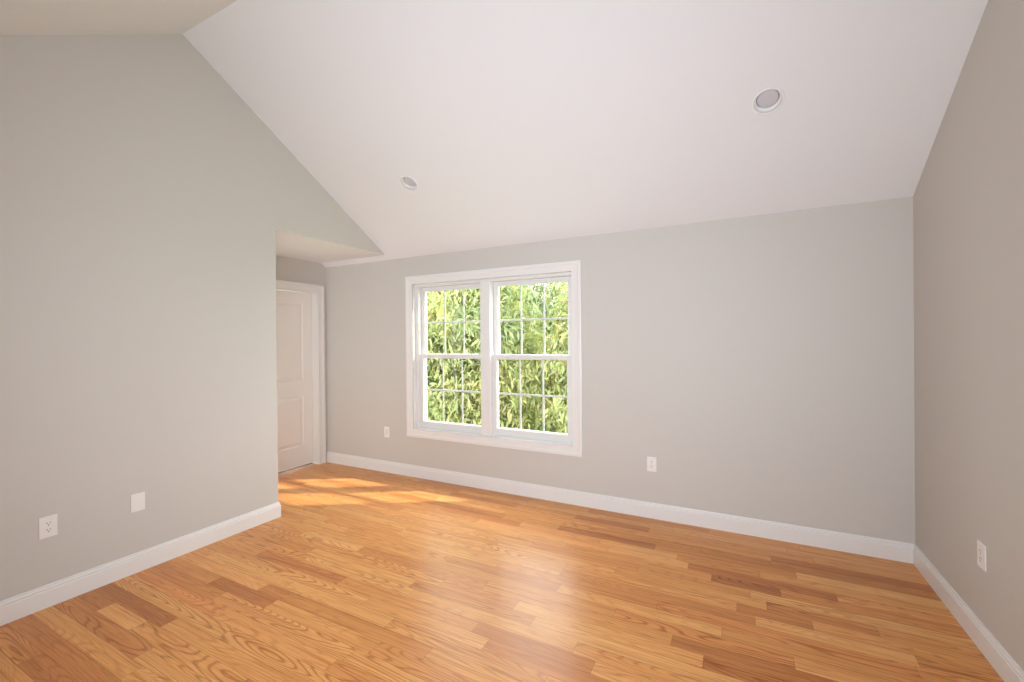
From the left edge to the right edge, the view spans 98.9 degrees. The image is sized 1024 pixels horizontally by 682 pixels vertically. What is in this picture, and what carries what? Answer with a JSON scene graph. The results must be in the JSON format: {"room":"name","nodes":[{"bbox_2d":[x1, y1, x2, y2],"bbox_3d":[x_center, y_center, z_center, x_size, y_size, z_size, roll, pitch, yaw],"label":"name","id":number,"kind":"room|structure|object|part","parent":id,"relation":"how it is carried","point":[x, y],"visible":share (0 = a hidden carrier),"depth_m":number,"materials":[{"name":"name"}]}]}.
{"room":"empty bedroom","nodes":[
{"label":"empty bedroom","id":0,"kind":"room"},
{"bbox_2d":[0,34,384,600],"bbox_3d":[-2.345,-0.332,3.049,0.120,3.607,3.959,0,0,27],"label":"wall","id":1,"kind":"structure","parent":0,"point":[143,201],"depth_m":2.78,"materials":[{"name":"grey paint"}]},
{"bbox_2d":[39,514,57,539],"bbox_3d":[-2.579,1.033,2.438,0.008,0.118,0.075,0,0,27],"label":"wall outlet","id":2,"kind":"object","parent":1,"relation":"attached to","point":[48,525],"visible":1,"depth_m":2.44,"materials":[{"name":"white plastic"}]},
{"bbox_2d":[44,527,52,532],"bbox_3d":[-2.577,1.051,2.438,0.003,0.027,0.034,0,0,27],"label":"receptacle","id":3,"kind":"object","parent":2,"relation":"attached to","point":[46,529],"depth_m":2.44,"materials":[{"name":"grey plastic"}]},
{"bbox_2d":[44,521,52,526],"bbox_3d":[-2.578,1.015,2.437,0.003,0.027,0.034,0,0,27],"label":"receptacle","id":4,"kind":"object","parent":2,"relation":"attached to","point":[46,523],"depth_m":2.44,"materials":[{"name":"grey plastic"}]},
{"bbox_2d":[131,491,144,512],"bbox_3d":[-2.391,1.030,2.803,0.007,0.115,0.075,0,0,27],"label":"blank plate","id":5,"kind":"object","parent":1,"relation":"attached to","point":[138,499],"visible":1,"depth_m":2.80,"materials":[{"name":"white plastic"}]},
{"bbox_2d":[0,502,280,625],"bbox_3d":[-2.612,1.415,2.494,0.134,0.124,2.704,0,0,27],"label":"baseboard","id":6,"kind":"structure","parent":1,"relation":"attached to","point":[16,607],"depth_m":2.73,"materials":[{"name":"white paint"}]},
{"bbox_2d":[276,255,326,461],"bbox_3d":[-2.832,0.273,4.321,0.120,2.398,2.300,0,0,27],"label":"wall","id":7,"kind":"structure","parent":0,"point":[287,269],"depth_m":5.05,"materials":[{"name":"grey paint"}]},
{"bbox_2d":[276,280,325,472],"bbox_3d":[-2.546,0.403,4.882,0.168,2.131,0.977,0,0,27],"label":"door","id":8,"kind":"structure","parent":7,"relation":"in","point":[300,307],"depth_m":5.10,"materials":[{"name":"white paint"}]},
{"bbox_2d":[275,229,383,262],"bbox_3d":[-2.325,-0.934,4.076,1.022,0.012,2.109,0,0,27],"label":"ceiling","id":9,"kind":"structure","parent":0,"point":[291,245],"depth_m":4.50,"materials":[{"name":"white paint"}]},
{"bbox_2d":[0,0,987,267],"bbox_3d":[-0.759,-1.536,2.307,5.679,1.544,4.360,0,0,27],"label":"ceiling","id":10,"kind":"structure","parent":0,"point":[513,122],"depth_m":2.78,"materials":[{"name":"white paint"}]},
{"bbox_2d":[399,175,417,190],"bbox_3d":[-0.886,-1.368,3.768,0.157,0.119,0.158,-1,0,-19],"label":"recessed light","id":11,"kind":"object","parent":10,"relation":"in","point":[407,182],"visible":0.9,"depth_m":3.79,"materials":[{"name":"white"}]},
{"bbox_2d":[751,87,784,114],"bbox_3d":[1.476,-1.394,2.528,0.157,0.119,0.158,-1,0,-19],"label":"recessed light","id":12,"kind":"object","parent":10,"relation":"in","point":[767,101],"visible":0.98,"depth_m":2.54,"materials":[{"name":"white"}]},
{"bbox_2d":[0,462,1003,681],"bbox_3d":[-0.819,1.535,2.298,5.579,0.150,4.095,0,0,27],"label":"floor","id":13,"kind":"structure","parent":0,"point":[362,575],"depth_m":2.39,"materials":[{"name":"brown wood"}]},
{"bbox_2d":[325,196,914,543],"bbox_3d":[0.205,0.343,4.137,5.679,2.504,0.170,0,0,27],"label":"wall","id":14,"kind":"structure","parent":0,"point":[764,363],"depth_m":3.33,"materials":[{"name":"grey paint"}]},
{"bbox_2d":[384,426,389,437],"bbox_3d":[-1.391,1.011,4.871,0.075,0.118,0.007,0,0,27],"label":"wall outlet","id":15,"kind":"object","parent":14,"relation":"attached to","point":[386,429],"visible":1,"depth_m":4.87,"materials":[{"name":"white plastic"}]},
{"bbox_2d":[405,260,582,456],"bbox_3d":[-0.223,0.160,4.360,1.970,1.718,0.211,0,0,27],"label":"window","id":16,"kind":"structure","parent":14,"relation":"in","point":[422,421],"depth_m":4.37,"materials":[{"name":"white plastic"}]},
{"bbox_3d":[-0.607,-0.198,4.573,0.823,0.761,0.035,0,0,27],"label":"sash","id":17,"kind":"part","parent":16,"relation":"part of","materials":[{"name":"white plastic"}]},
{"bbox_3d":[-0.618,0.530,4.541,0.823,0.788,0.035,0,0,27],"label":"sash","id":18,"kind":"part","parent":16,"relation":"part of","materials":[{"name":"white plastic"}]},
{"bbox_2d":[491,272,572,444],"bbox_3d":[0.189,0.157,4.174,0.890,1.540,0.162,0,0,27],"label":"window","id":19,"kind":"structure","parent":14,"relation":"in","point":[496,283],"depth_m":4.15,"materials":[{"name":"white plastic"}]},
{"bbox_3d":[0.183,0.524,4.126,0.823,0.788,0.035,0,0,27],"label":"sash","id":20,"kind":"part","parent":19,"relation":"part of","materials":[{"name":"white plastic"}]},
{"bbox_3d":[0.194,-0.204,4.157,0.823,0.761,0.035,0,0,27],"label":"sash","id":21,"kind":"part","parent":19,"relation":"part of","materials":[{"name":"white plastic"}]},
{"bbox_2d":[326,451,914,563],"bbox_3d":[0.172,1.384,4.059,5.439,0.124,0.014,0,0,27],"label":"baseboard","id":22,"kind":"structure","parent":14,"relation":"attached to","point":[833,540],"depth_m":3.51,"materials":[{"name":"white paint"}]},
{"bbox_2d":[647,456,656,471],"bbox_3d":[1.135,1.001,3.560,0.075,0.118,0.008,0,0,27],"label":"wall outlet","id":23,"kind":"object","parent":14,"relation":"attached to","point":[651,461],"visible":1,"depth_m":3.56,"materials":[{"name":"white plastic"}]},
{"bbox_2d":[913,0,1023,670],"bbox_3d":[1.672,-0.362,0.938,0.120,3.607,4.150,0,0,27],"label":"wall","id":24,"kind":"structure","parent":0,"point":[968,197],"depth_m":2.06,"materials":[{"name":"grey paint"}]},
{"bbox_2d":[913,544,1023,681],"bbox_3d":[1.656,1.379,1.028,0.014,0.124,4.030,0,0,27],"label":"baseboard","id":25,"kind":"structure","parent":24,"relation":"attached to","point":[1006,667],"depth_m":2.11,"materials":[{"name":"white paint"}]},
{"bbox_2d":[977,540,986,571],"bbox_3d":[2.178,0.995,2.033,0.008,0.118,0.075,0,0,27],"label":"wall outlet","id":26,"kind":"object","parent":24,"relation":"attached to","point":[981,548],"visible":1,"depth_m":2.02,"materials":[{"name":"white plastic"}]},
{"label":"outside","id":27,"kind":"structure","parent":0,"visible":0},
{"bbox_3d":[10.401,4.615,30.849,70.000,0.300,55.720,0,0,27],"label":"ground","id":28,"kind":"structure","parent":27,"visible":0},
{"bbox_2d":[427,285,560,430],"bbox_3d":[-0.662,1.385,8.160,3.259,6.627,3.125,-1,0,-10],"label":"tree","id":29,"kind":"object","parent":28,"relation":"on","point":[510,331],"visible":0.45,"depth_m":7.27,"materials":[{"name":"green plant"}]},
{"bbox_2d":[509,282,567,432],"bbox_3d":[0.544,1.166,12.319,4.550,7.021,4.647,-1,0,-38],"label":"tree","id":30,"kind":"object","parent":28,"relation":"on","point":[554,291],"visible":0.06,"depth_m":11.24,"materials":[{"name":"green plant"}]},
{"bbox_2d":[533,282,567,433],"bbox_3d":[1.822,1.284,7.159,2.838,6.804,2.929,0,0,37],"label":"tree","id":31,"kind":"object","parent":28,"relation":"on","point":[559,412],"visible":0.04,"depth_m":6.98,"materials":[{"name":"green plant"}]}
]}

